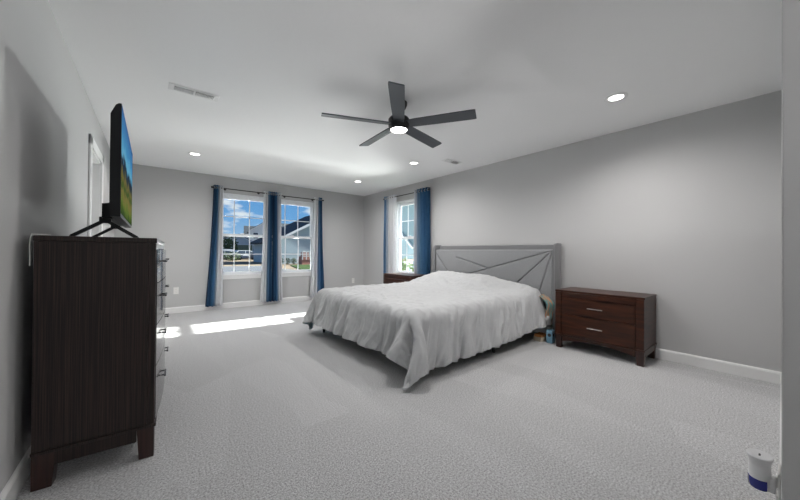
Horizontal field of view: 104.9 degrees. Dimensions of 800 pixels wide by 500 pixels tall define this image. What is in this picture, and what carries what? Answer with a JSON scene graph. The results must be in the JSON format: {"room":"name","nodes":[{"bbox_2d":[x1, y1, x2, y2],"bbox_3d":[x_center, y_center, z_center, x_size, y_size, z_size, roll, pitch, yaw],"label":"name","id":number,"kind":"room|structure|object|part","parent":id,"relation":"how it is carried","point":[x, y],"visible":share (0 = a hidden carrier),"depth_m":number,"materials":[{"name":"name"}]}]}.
{"room":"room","nodes":[
{"label":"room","id":0,"kind":"room"},
{"bbox_2d":[0,0,113,492],"bbox_3d":[-1.712,-0.153,1.298,0.120,2.440,8.769,1,0,-39],"label":"wall","id":1,"kind":"structure","parent":0,"point":[48,116],"depth_m":1.46,"materials":[{"name":"grey paint"}]},
{"bbox_2d":[0,445,30,499],"bbox_3d":[-1.663,1.017,1.327,0.016,0.102,8.752,1,0,-39],"label":"baseboard","id":2,"kind":"structure","parent":1,"relation":"attached to","point":[16,482],"depth_m":1.34,"materials":[{"name":"white paint"}]},
{"bbox_2d":[87,133,103,236],"bbox_3d":[-3.155,0.004,3.102,0.137,2.125,0.920,1,0,-39],"label":"door","id":3,"kind":"structure","parent":1,"relation":"in","point":[95,157],"depth_m":3.38,"materials":[{"name":"white paint"}]},
{"bbox_2d":[114,164,363,307],"bbox_3d":[-2.689,-0.132,6.243,4.801,2.440,0.160,1,0,-39],"label":"wall","id":4,"kind":"structure","parent":0,"point":[173,207],"depth_m":5.47,"materials":[{"name":"grey paint"}]},
{"bbox_2d":[173,287,178,293],"bbox_3d":[-3.812,0.693,5.230,0.072,0.116,0.008,1,0,-39],"label":"outlet","id":5,"kind":"object","parent":4,"relation":"attached to","point":[175,289],"visible":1,"depth_m":5.23,"materials":[{"name":"white plastic"}]},
{"bbox_2d":[165,296,312,313],"bbox_3d":[-2.659,1.037,6.155,4.521,0.102,0.016,1,0,-39],"label":"baseboard","id":6,"kind":"structure","parent":4,"relation":"attached to","point":[171,310],"depth_m":5.75,"materials":[{"name":"white paint"}]},
{"bbox_2d":[211,186,266,193],"bbox_3d":[-2.985,-1.121,5.835,1.046,0.044,0.102,1,0,-39],"label":"curtain rod","id":7,"kind":"object","parent":4,"relation":"attached to","point":[211,186],"visible":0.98,"depth_m":5.78,"materials":[{"name":"brown metal"}]},
{"bbox_2d":[205,185,223,306],"bbox_3d":[-3.323,-0.079,5.520,0.273,2.184,0.083,1,0,-39],"label":"curtain","id":8,"kind":"object","parent":7,"relation":"hanging from","point":[214,294],"visible":1,"depth_m":5.53,"materials":[{"name":"fabric"}]},
{"bbox_2d":[260,191,272,302],"bbox_3d":[-2.632,-0.066,6.076,0.220,2.192,0.086,1,0,-39],"label":"curtain","id":9,"kind":"object","parent":7,"relation":"hanging from","point":[266,270],"visible":1,"depth_m":6.08,"materials":[{"name":"fabric"}]},
{"bbox_2d":[223,193,263,279],"bbox_3d":[-3.042,-0.256,5.926,1.005,1.610,0.172,1,0,-39],"label":"window","id":10,"kind":"structure","parent":4,"relation":"in","point":[240,274],"depth_m":5.91,"materials":[{"name":"white plastic"}]},
{"bbox_2d":[233,236,249,271],"bbox_3d":[-3.052,0.079,5.933,0.809,0.670,0.010,1,0,-39],"label":"grille","id":11,"kind":"object","parent":10,"relation":"attached to","point":[233,236],"depth_m":5.92,"materials":[{"name":"white plastic"}]},
{"bbox_3d":[-3.013,0.506,5.878,1.005,0.085,0.062,1,0,-39],"label":"sill","id":12,"kind":"part","parent":10,"relation":"part of","materials":[{"name":"white paint"}]},
{"bbox_2d":[223,200,262,233],"bbox_3d":[-3.067,-0.634,5.962,0.809,0.659,0.010,1,0,-39],"label":"grille","id":13,"kind":"object","parent":10,"relation":"attached to","point":[234,216],"depth_m":6.03,"materials":[{"name":"white plastic"}]},
{"bbox_3d":[-3.052,0.080,5.933,0.861,0.768,0.030,1,0,-39],"label":"sash","id":14,"kind":"part","parent":10,"relation":"part of","materials":[{"name":"white plastic"}]},
{"bbox_3d":[-3.067,-0.633,5.962,0.861,0.757,0.030,1,0,-39],"label":"sash","id":15,"kind":"part","parent":10,"relation":"part of","materials":[{"name":"white plastic"}]},
{"bbox_2d":[281,199,313,276],"bbox_3d":[-2.293,-0.247,6.528,1.022,1.610,0.172,1,0,-39],"label":"window","id":16,"kind":"structure","parent":4,"relation":"in","point":[305,272],"depth_m":6.63,"materials":[{"name":"white plastic"}]},
{"bbox_2d":[282,205,307,235],"bbox_3d":[-2.318,-0.625,6.565,0.826,0.659,0.010,1,0,-39],"label":"grille","id":17,"kind":"object","parent":16,"relation":"attached to","point":[284,220],"depth_m":6.64,"materials":[{"name":"white plastic"}]},
{"bbox_2d":[282,238,309,269],"bbox_3d":[-2.304,0.088,6.536,0.826,0.670,0.010,1,0,-39],"label":"grille","id":18,"kind":"object","parent":16,"relation":"attached to","point":[285,254],"depth_m":6.62,"materials":[{"name":"white plastic"}]},
{"bbox_3d":[-2.265,0.515,6.481,1.022,0.085,0.062,1,0,-39],"label":"sill","id":19,"kind":"part","parent":16,"relation":"part of","materials":[{"name":"white paint"}]},
{"bbox_3d":[-2.318,-0.624,6.565,0.878,0.757,0.030,1,0,-39],"label":"sash","id":20,"kind":"part","parent":16,"relation":"part of","materials":[{"name":"white plastic"}]},
{"bbox_3d":[-2.304,0.089,6.536,0.878,0.768,0.030,1,0,-39],"label":"sash","id":21,"kind":"part","parent":16,"relation":"part of","materials":[{"name":"white plastic"}]},
{"bbox_2d":[275,194,323,200],"bbox_3d":[-2.130,-1.101,6.524,1.071,0.044,0.102,1,0,-39],"label":"curtain rod","id":22,"kind":"object","parent":4,"relation":"attached to","point":[275,194],"visible":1,"depth_m":6.45,"materials":[{"name":"brown metal"}]},
{"bbox_2d":[272,192,282,301],"bbox_3d":[-2.463,-0.064,6.213,0.216,2.192,0.087,1,0,-39],"label":"curtain","id":23,"kind":"object","parent":22,"relation":"hanging from","point":[276,211],"visible":1,"depth_m":6.19,"materials":[{"name":"fabric"}]},
{"bbox_2d":[309,197,323,297],"bbox_3d":[-1.796,-0.056,6.753,0.349,2.192,0.085,1,0,-39],"label":"curtain","id":24,"kind":"object","parent":22,"relation":"hanging from","point":[317,269],"visible":0.94,"depth_m":6.73,"materials":[{"name":"fabric"}]},
{"bbox_2d":[16,300,779,499],"bbox_3d":[0.054,1.149,2.785,4.721,0.120,8.869,1,0,-39],"label":"floor","id":25,"kind":"structure","parent":0,"point":[257,403],"depth_m":1.89,"materials":[{"name":"grey carpet"}]},
{"bbox_2d":[29,235,169,491],"bbox_3d":[-1.757,0.503,1.937,0.469,1.134,1.116,1,0,-36],"label":"dresser","id":26,"kind":"object","parent":25,"relation":"on","point":[99,330],"visible":1,"depth_m":1.47,"materials":[{"name":"brown wood"}]},
{"bbox_2d":[29,233,50,264],"bbox_3d":[-1.634,-0.002,1.397,0.014,0.142,0.075,0,0,14],"label":"power cord","id":27,"kind":"object","parent":26,"relation":"hanging from","point":[31,233],"visible":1,"depth_m":1.36,"materials":[{"name":"white plastic"}]},
{"bbox_3d":[-1.618,0.991,1.404,0.075,0.155,0.075,1,0,-36],"label":"leg","id":28,"kind":"part","parent":26,"relation":"part of","materials":[{"name":"brown wood"}]},
{"bbox_3d":[-1.773,0.907,1.924,0.435,0.016,1.116,1,0,-36],"label":"molding","id":29,"kind":"part","parent":26,"relation":"part of","materials":[{"name":"brown wood"}]},
{"bbox_2d":[69,103,138,237],"bbox_3d":[-1.823,-0.409,1.947,0.280,0.690,1.060,1,0,-39],"label":"television","id":30,"kind":"object","parent":26,"relation":"on","point":[117,213],"visible":0.87,"depth_m":1.64,"materials":[{"name":"black plastic"}]},
{"bbox_3d":[-1.637,-0.124,1.712,0.280,0.120,0.032,1,0,-39],"label":"stand leg","id":31,"kind":"part","parent":30,"relation":"part of","materials":[{"name":"black plastic"}]},
{"bbox_3d":[-2.013,-0.124,2.179,0.280,0.120,0.032,1,0,-39],"label":"stand leg","id":32,"kind":"part","parent":30,"relation":"part of","materials":[{"name":"black plastic"}]},
{"bbox_3d":[-1.783,-0.463,1.980,0.042,0.582,1.060,1,0,-39],"label":"casing","id":33,"kind":"part","parent":30,"relation":"part of","materials":[{"name":"black plastic"}]},
{"bbox_3d":[-1.332,0.994,1.611,0.070,0.155,0.075,1,0,-36],"label":"leg","id":34,"kind":"part","parent":26,"relation":"part of","materials":[{"name":"brown wood"}]},
{"bbox_3d":[-1.604,0.756,2.047,0.056,0.281,1.034,1,0,-36],"label":"drawer","id":35,"kind":"part","parent":26,"relation":"part of","materials":[{"name":"wood"}]},
{"bbox_3d":[-1.608,-0.021,2.044,0.030,0.030,1.034,1,0,-36],"label":"rail","id":36,"kind":"part","parent":26,"relation":"part of","materials":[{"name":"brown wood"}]},
{"bbox_3d":[-1.602,0.505,2.048,0.056,0.212,1.034,1,0,-36],"label":"drawer","id":37,"kind":"part","parent":26,"relation":"part of","materials":[{"name":"wood"}]},
{"bbox_3d":[-1.448,0.287,1.839,0.056,0.217,0.515,1,0,-36],"label":"drawer","id":38,"kind":"part","parent":26,"relation":"part of","materials":[{"name":"wood"}]},
{"bbox_3d":[-1.599,0.086,2.051,0.056,0.176,1.034,1,0,-36],"label":"drawer","id":39,"kind":"part","parent":26,"relation":"part of","materials":[{"name":"wood"}]},
{"bbox_2d":[383,272,423,283],"bbox_3d":[0.093,0.779,5.750,0.477,0.655,0.832,1,0,-39],"label":"nightstand","id":40,"kind":"object","parent":25,"relation":"on","point":[388,278],"visible":0.31,"depth_m":5.65,"materials":[{"name":"brown wood"}]},
{"bbox_3d":[-0.067,0.623,5.621,0.020,0.178,0.680,1,0,-39],"label":"drawer","id":41,"kind":"part","parent":40,"relation":"part of","materials":[{"name":"brown wood"}]},
{"bbox_3d":[-0.062,0.502,5.625,0.010,0.055,0.680,1,0,-39],"label":"rail","id":42,"kind":"part","parent":40,"relation":"part of","materials":[{"name":"brown wood"}]},
{"bbox_2d":[323,243,560,352],"bbox_3d":[0.476,0.501,4.005,2.315,1.195,2.130,1,0,-39],"label":"bed","id":43,"kind":"object","parent":25,"relation":"on","point":[538,267],"visible":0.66,"depth_m":4.26,"materials":[{"name":"grey wood"}]},
{"bbox_2d":[302,271,551,389],"bbox_3d":[0.272,0.694,3.923,2.400,0.755,2.311,1,0,-39],"label":"comforter","id":44,"kind":"object","parent":43,"relation":"on","point":[427,322],"visible":1,"depth_m":3.12,"materials":[{"name":"grey fabric"}]},
{"bbox_3d":[1.310,0.342,4.663,0.105,0.695,2.040,1,0,-39],"label":"headboard","id":45,"kind":"part","parent":43,"relation":"part of","materials":[{"name":"grey fabric"}]},
{"bbox_3d":[1.368,0.395,4.710,0.044,0.930,2.060,1,0,-39],"label":"rail","id":46,"kind":"part","parent":43,"relation":"part of","materials":[{"name":"grey fabric"}]},
{"bbox_2d":[534,336,545,341],"bbox_3d":[1.723,1.082,3.776,0.140,0.050,0.100,1,0,-39],"label":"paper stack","id":47,"kind":"object","parent":25,"relation":"on","point":[539,339],"visible":0.64,"depth_m":3.73,"materials":[{"name":"beige paper"}]},
{"bbox_2d":[534,332,545,337],"bbox_3d":[1.723,1.042,3.776,0.130,0.030,0.090,1,0,-39],"label":"book","id":48,"kind":"object","parent":47,"relation":"on","point":[539,334],"visible":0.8,"depth_m":3.75,"materials":[{"name":"brown paper"}]},
{"bbox_2d":[546,329,554,343],"bbox_3d":[1.802,1.032,3.678,0.081,0.150,0.071,1,0,-45],"label":"box","id":49,"kind":"object","parent":25,"relation":"on","point":[550,336],"visible":1,"depth_m":3.65,"materials":[{"name":"blue"}]},
{"bbox_2d":[554,287,656,366],"bbox_3d":[2.199,0.780,3.337,0.477,0.655,0.832,1,0,-39],"label":"nightstand","id":50,"kind":"object","parent":25,"relation":"on","point":[625,322],"visible":1,"depth_m":3.13,"materials":[{"name":"brown wood"}]},
{"bbox_3d":[1.828,1.035,3.521,0.061,0.142,0.065,1,0,-39],"label":"leg","id":51,"kind":"part","parent":50,"relation":"part of","materials":[{"name":"brown wood"}]},
{"bbox_3d":[2.037,0.832,3.207,0.020,0.224,0.680,1,0,-39],"label":"drawer","id":52,"kind":"part","parent":50,"relation":"part of","materials":[{"name":"brown wood"}]},
{"bbox_3d":[2.044,0.504,3.213,0.010,0.055,0.680,1,0,-39],"label":"rail","id":53,"kind":"part","parent":50,"relation":"part of","materials":[{"name":"brown wood"}]},
{"bbox_3d":[2.039,0.625,3.209,0.020,0.178,0.680,1,0,-39],"label":"drawer","id":54,"kind":"part","parent":50,"relation":"part of","materials":[{"name":"brown wood"}]},
{"bbox_3d":[2.208,0.959,3.345,0.450,0.014,0.832,1,0,-39],"label":"molding","id":55,"kind":"part","parent":50,"relation":"part of","materials":[{"name":"brown wood"}]},
{"bbox_3d":[2.299,1.036,2.936,0.061,0.142,0.065,1,0,-39],"label":"leg","id":56,"kind":"part","parent":50,"relation":"part of","materials":[{"name":"brown wood"}]},
{"bbox_3d":[2.591,1.039,3.171,0.060,0.142,0.065,1,0,-39],"label":"leg","id":57,"kind":"part","parent":50,"relation":"part of","materials":[{"name":"brown wood"}]},
{"bbox_2d":[48,0,781,195],"bbox_3d":[0.084,-1.411,2.834,4.861,0.120,9.029,1,0,-39],"label":"ceiling","id":58,"kind":"structure","parent":0,"point":[536,75],"depth_m":2.34,"materials":[{"name":"white paint"}]},
{"bbox_2d":[168,82,219,101],"bbox_3d":[-1.779,-1.358,2.663,0.360,0.014,0.125,1,0,-39],"label":"ceiling vent","id":59,"kind":"object","parent":58,"relation":"in","point":[172,86],"visible":1,"depth_m":2.65,"materials":[{"name":"white metal"}]},
{"bbox_2d":[188,152,201,155],"bbox_3d":[-2.913,-1.360,4.368,0.176,0.008,0.176,1,0,-39],"label":"recessed light","id":60,"kind":"object","parent":58,"relation":"in","point":[189,153],"visible":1,"depth_m":4.37,"materials":[{"name":"white paint"}]},
{"bbox_2d":[321,81,476,147],"bbox_3d":[-0.024,-1.222,2.861,1.343,0.258,1.307,1,0,-39],"label":"ceiling fan","id":61,"kind":"object","parent":58,"relation":"hanging from","point":[398,123],"visible":1,"depth_m":2.71,"materials":[{"name":"black metal"}]},
{"bbox_3d":[-0.381,-1.155,2.712,0.605,0.037,0.119,1,0,-17],"label":"blade","id":62,"kind":"part","parent":61,"relation":"part of","materials":[{"name":"grey wood"}]},
{"bbox_3d":[-0.230,-1.151,3.142,0.119,0.037,0.605,1,0,-35],"label":"blade","id":63,"kind":"part","parent":61,"relation":"part of","materials":[{"name":"grey wood"}]},
{"bbox_3d":[-0.019,-1.154,2.436,0.119,0.037,0.605,0,0,1],"label":"blade","id":64,"kind":"part","parent":61,"relation":"part of","materials":[{"name":"grey wood"}]},
{"bbox_3d":[0.225,-1.148,3.131,0.119,0.037,0.605,0,0,37],"label":"blade","id":65,"kind":"part","parent":61,"relation":"part of","materials":[{"name":"grey wood"}]},
{"bbox_3d":[0.356,-1.149,2.694,0.605,0.037,0.119,0,0,19],"label":"blade","id":66,"kind":"part","parent":61,"relation":"part of","materials":[{"name":"grey wood"}]},
{"bbox_2d":[408,161,419,164],"bbox_3d":[0.216,-1.335,4.730,0.176,0.008,0.176,1,0,-39],"label":"recessed light","id":67,"kind":"object","parent":58,"relation":"in","point":[412,162],"visible":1,"depth_m":4.74,"materials":[{"name":"white paint"}]},
{"bbox_2d":[441,158,461,164],"bbox_3d":[0.779,-1.328,4.633,0.330,0.014,0.125,1,0,-39],"label":"ceiling vent","id":68,"kind":"object","parent":58,"relation":"in","point":[447,159],"visible":1,"depth_m":4.60,"materials":[{"name":"white metal"}]},
{"bbox_2d":[604,92,627,102],"bbox_3d":[1.895,-1.334,2.697,0.176,0.008,0.176,1,0,-39],"label":"recessed light","id":69,"kind":"object","parent":58,"relation":"in","point":[616,97],"visible":1,"depth_m":2.69,"materials":[{"name":"white paint"}]},
{"bbox_2d":[363,90,781,371],"bbox_3d":[1.234,-0.109,5.070,0.160,2.440,6.589,1,0,-39],"label":"wall","id":70,"kind":"structure","parent":0,"point":[685,210],"depth_m":3.13,"materials":[{"name":"grey paint"}]},
{"bbox_2d":[396,199,413,273],"bbox_3d":[0.208,-0.230,6.305,0.172,1.610,0.900,1,0,-39],"label":"window","id":71,"kind":"structure","parent":70,"relation":"in","point":[400,204],"depth_m":6.58,"materials":[{"name":"white plastic"}]},
{"bbox_3d":[0.215,0.106,6.310,0.030,0.768,0.756,1,0,-39],"label":"sash","id":72,"kind":"part","parent":71,"relation":"part of","materials":[{"name":"white plastic"}]},
{"bbox_3d":[0.245,-0.606,6.334,0.030,0.757,0.756,1,0,-39],"label":"sash","id":73,"kind":"part","parent":71,"relation":"part of","materials":[{"name":"white plastic"}]},
{"bbox_2d":[401,205,413,236],"bbox_3d":[0.245,-0.607,6.334,0.010,0.659,0.704,1,0,-39],"label":"grille","id":74,"kind":"object","parent":71,"relation":"attached to","point":[401,205],"depth_m":6.44,"materials":[{"name":"white plastic"}]},
{"bbox_2d":[406,239,413,270],"bbox_3d":[0.215,0.105,6.310,0.010,0.670,0.704,1,0,-39],"label":"grille","id":75,"kind":"object","parent":71,"relation":"attached to","point":[406,239],"depth_m":6.40,"materials":[{"name":"white plastic"}]},
{"bbox_2d":[532,326,781,383],"bbox_3d":[1.125,1.059,5.048,0.016,0.102,6.452,1,0,-39],"label":"baseboard","id":76,"kind":"structure","parent":70,"relation":"attached to","point":[762,374],"depth_m":2.82,"materials":[{"name":"white paint"}]},
{"bbox_3d":[0.120,-1.121,6.259,0.103,0.044,1.476,1,0,-39],"label":"curtain rod","id":77,"kind":"object","parent":70,"relation":"attached to","visible":0},
{"bbox_2d":[383,195,396,272],"bbox_3d":[-0.233,-0.062,6.629,0.071,2.209,0.420,1,0,-39],"label":"curtain","id":78,"kind":"object","parent":77,"relation":"hanging from","point":[389,241],"visible":0.85,"depth_m":6.61,"materials":[{"name":"fabric"}]},
{"bbox_2d":[414,187,430,274],"bbox_3d":[0.410,-0.062,5.828,0.096,2.209,0.440,1,0,-39],"label":"curtain","id":79,"kind":"object","parent":77,"relation":"hanging from","point":[422,245],"visible":0.84,"depth_m":5.82,"materials":[{"name":"fabric"}]},
{"bbox_2d":[782,0,799,499],"bbox_3d":[2.810,-0.122,0.786,2.760,2.440,2.300,1,0,-39],"label":"wall","id":80,"kind":"structure","parent":0,"point":[790,9],"depth_m":0.80,"materials":[{"name":"grey paint"}]},
{"bbox_2d":[776,464,780,499],"bbox_3d":[1.049,0.665,0.851,0.072,0.116,0.008,1,0,-39],"label":"baseboard","id":81,"kind":"structure","parent":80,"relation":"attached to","point":[778,475],"depth_m":0.83,"materials":[{"name":"white plastic"}]},
{"bbox_2d":[746,448,775,493],"bbox_3d":[1.020,0.626,0.869,0.062,0.095,0.056,1,0,-39],"label":"air freshener","id":82,"kind":"object","parent":81,"relation":"attached to","point":[759,476],"visible":1,"depth_m":0.85,"materials":[{"name":"white plastic"}]},
{"bbox_2d":[776,473,777,488],"bbox_3d":[1.048,0.641,0.853,0.032,0.030,0.004,1,0,-39],"label":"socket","id":83,"kind":"object","parent":81,"relation":"attached to","point":[776,473],"depth_m":0.84,"materials":[{"name":"white plastic"}]},
{"bbox_3d":[1.050,0.665,0.850,0.072,0.116,0.005,1,0,-39],"label":"plate","id":84,"kind":"part","parent":81,"relation":"part of","materials":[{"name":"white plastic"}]},
{"bbox_2d":[779,373,781,499],"bbox_3d":[2.077,1.047,1.677,2.728,0.102,0.006,1,0,-39],"label":"baseboard","id":85,"kind":"structure","parent":80,"relation":"attached to","point":[780,455],"depth_m":1.70,"materials":[{"name":"white paint"}]},
{"label":"outside","id":86,"kind":"structure","parent":0,"visible":0},
{"bbox_2d":[223,258,300,269],"bbox_3d":[-48.153,2.178,107.593,220.000,0.500,212.000,1,0,-39],"label":"ground","id":87,"kind":"structure","parent":86,"point":[244,261],"depth_m":39.43,"materials":[{"name":"beige concrete"}]},
{"bbox_2d":[223,249,233,257],"bbox_3d":[-31.931,0.782,56.460,4.740,1.950,1.910,1,0,-42],"label":"van","id":88,"kind":"object","parent":87,"relation":"on","point":[227,251],"visible":0.04,"depth_m":55.77,"materials":[{"name":"grey paint"}]},
{"bbox_2d":[223,236,237,249],"bbox_3d":[-34.676,-0.900,61.845,4.154,4.735,4.204,1,0,-39],"label":"tree","id":89,"kind":"object","parent":87,"relation":"on","point":[228,242],"visible":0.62,"depth_m":61.56,"materials":[{"name":"green plant"}]},
{"bbox_2d":[223,251,242,260],"bbox_3d":[-26.728,0.982,49.113,2.876,1.543,2.459,1,0,-39],"label":"shrub","id":90,"kind":"object","parent":87,"relation":"on","point":[232,252],"visible":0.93,"depth_m":48.89,"materials":[{"name":"green plant"}]},
{"bbox_2d":[223,237,252,251],"bbox_3d":[-37.037,-0.966,69.625,6.700,5.120,7.750,1,0,-33],"label":"house","id":91,"kind":"structure","parent":87,"relation":"on","point":[243,243],"depth_m":67.14,"materials":[{"name":"grey"}]},
{"bbox_3d":[-34.272,0.251,67.196,3.600,2.700,0.040,1,0,-33],"label":"garage door","id":92,"kind":"part","parent":91,"relation":"part of","materials":[{"name":"grey"}]},
{"bbox_2d":[232,250,252,259],"bbox_3d":[-28.406,0.915,56.731,1.910,1.740,4.760,0,0,44],"label":"car","id":93,"kind":"object","parent":87,"relation":"on","point":[245,253],"visible":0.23,"depth_m":55.54,"materials":[{"name":"grey paint"}]},
{"bbox_2d":[244,226,254,238],"bbox_3d":[-46.770,-3.256,101.529,8.700,9.120,9.700,1,0,-27],"label":"house","id":94,"kind":"structure","parent":87,"relation":"on","point":[246,228],"depth_m":98.43,"materials":[{"name":"grey"}]},
{"bbox_2d":[247,223,262,250],"bbox_3d":[-37.880,-2.935,84.890,7.700,8.820,10.750,1,0,-27],"label":"house","id":95,"kind":"structure","parent":87,"relation":"on","point":[257,230],"depth_m":79.57,"materials":[{"name":"grey"}]},
{"bbox_2d":[250,216,309,263],"bbox_3d":[-12.610,-1.953,48.213,17.758,7.615,11.880,1,0,-39],"label":"house","id":96,"kind":"structure","parent":87,"relation":"on","point":[303,227],"depth_m":41.01,"materials":[{"name":"blue"}]},
{"bbox_3d":[-8.900,-3.182,43.625,17.758,5.095,0.080,1,0,-39],"label":"rake trim","id":97,"kind":"part","parent":96,"relation":"part of","materials":[{"name":"white"}]},
{"bbox_2d":[290,264,309,269],"bbox_3d":[-2.217,1.821,34.294,20.400,0.058,16.200,1,0,-39],"label":"lawn","id":98,"kind":"structure","parent":87,"relation":"on","point":[307,266],"depth_m":32.02,"materials":[{"name":"green plant"}]},
{"bbox_2d":[297,251,309,264],"bbox_3d":[-11.522,0.971,39.216,2.600,1.680,1.660,1,0,-39],"label":"porch railing","id":99,"kind":"object","parent":87,"relation":"on","point":[303,259],"visible":0.44,"depth_m":38.23,"materials":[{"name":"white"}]},
{"bbox_2d":[401,258,413,271],"bbox_3d":[-0.039,0.976,11.542,1.531,1.525,1.405,0,0,29],"label":"bush","id":100,"kind":"object","parent":87,"relation":"on","point":[409,265],"visible":0.1,"depth_m":11.42,"materials":[{"name":"green plant"}]},
{"bbox_2d":[401,259,413,270],"bbox_3d":[0.849,1.056,13.447,2.610,1.400,0.100,1,0,-39],"label":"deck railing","id":101,"kind":"object","parent":87,"relation":"on","point":[411,260],"visible":0.03,"depth_m":13.02,"materials":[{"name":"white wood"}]},
{"bbox_2d":[402,204,413,270],"bbox_3d":[1.462,-1.527,20.051,10.000,6.650,9.800,1,0,-39],"label":"neighbor house","id":102,"kind":"structure","parent":87,"relation":"on","point":[410,242],"depth_m":14.19,"materials":[{"name":"blue"}]},
{"bbox_3d":[0.069,-0.744,14.499,0.120,1.395,1.773,1,0,-39],"label":"rake trim","id":103,"kind":"part","parent":102,"relation":"part of","materials":[{"name":"white"}]},
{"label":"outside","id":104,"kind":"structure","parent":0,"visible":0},
{"bbox_2d":[223,266,290,271],"bbox_3d":[-21.154,1.602,17.953,29.600,0.029,18.500,1,0,-39],"label":"street","id":105,"kind":"structure","parent":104,"point":[225,268],"depth_m":28.05,"materials":[{"name":"grey asphalt"}]}
]}

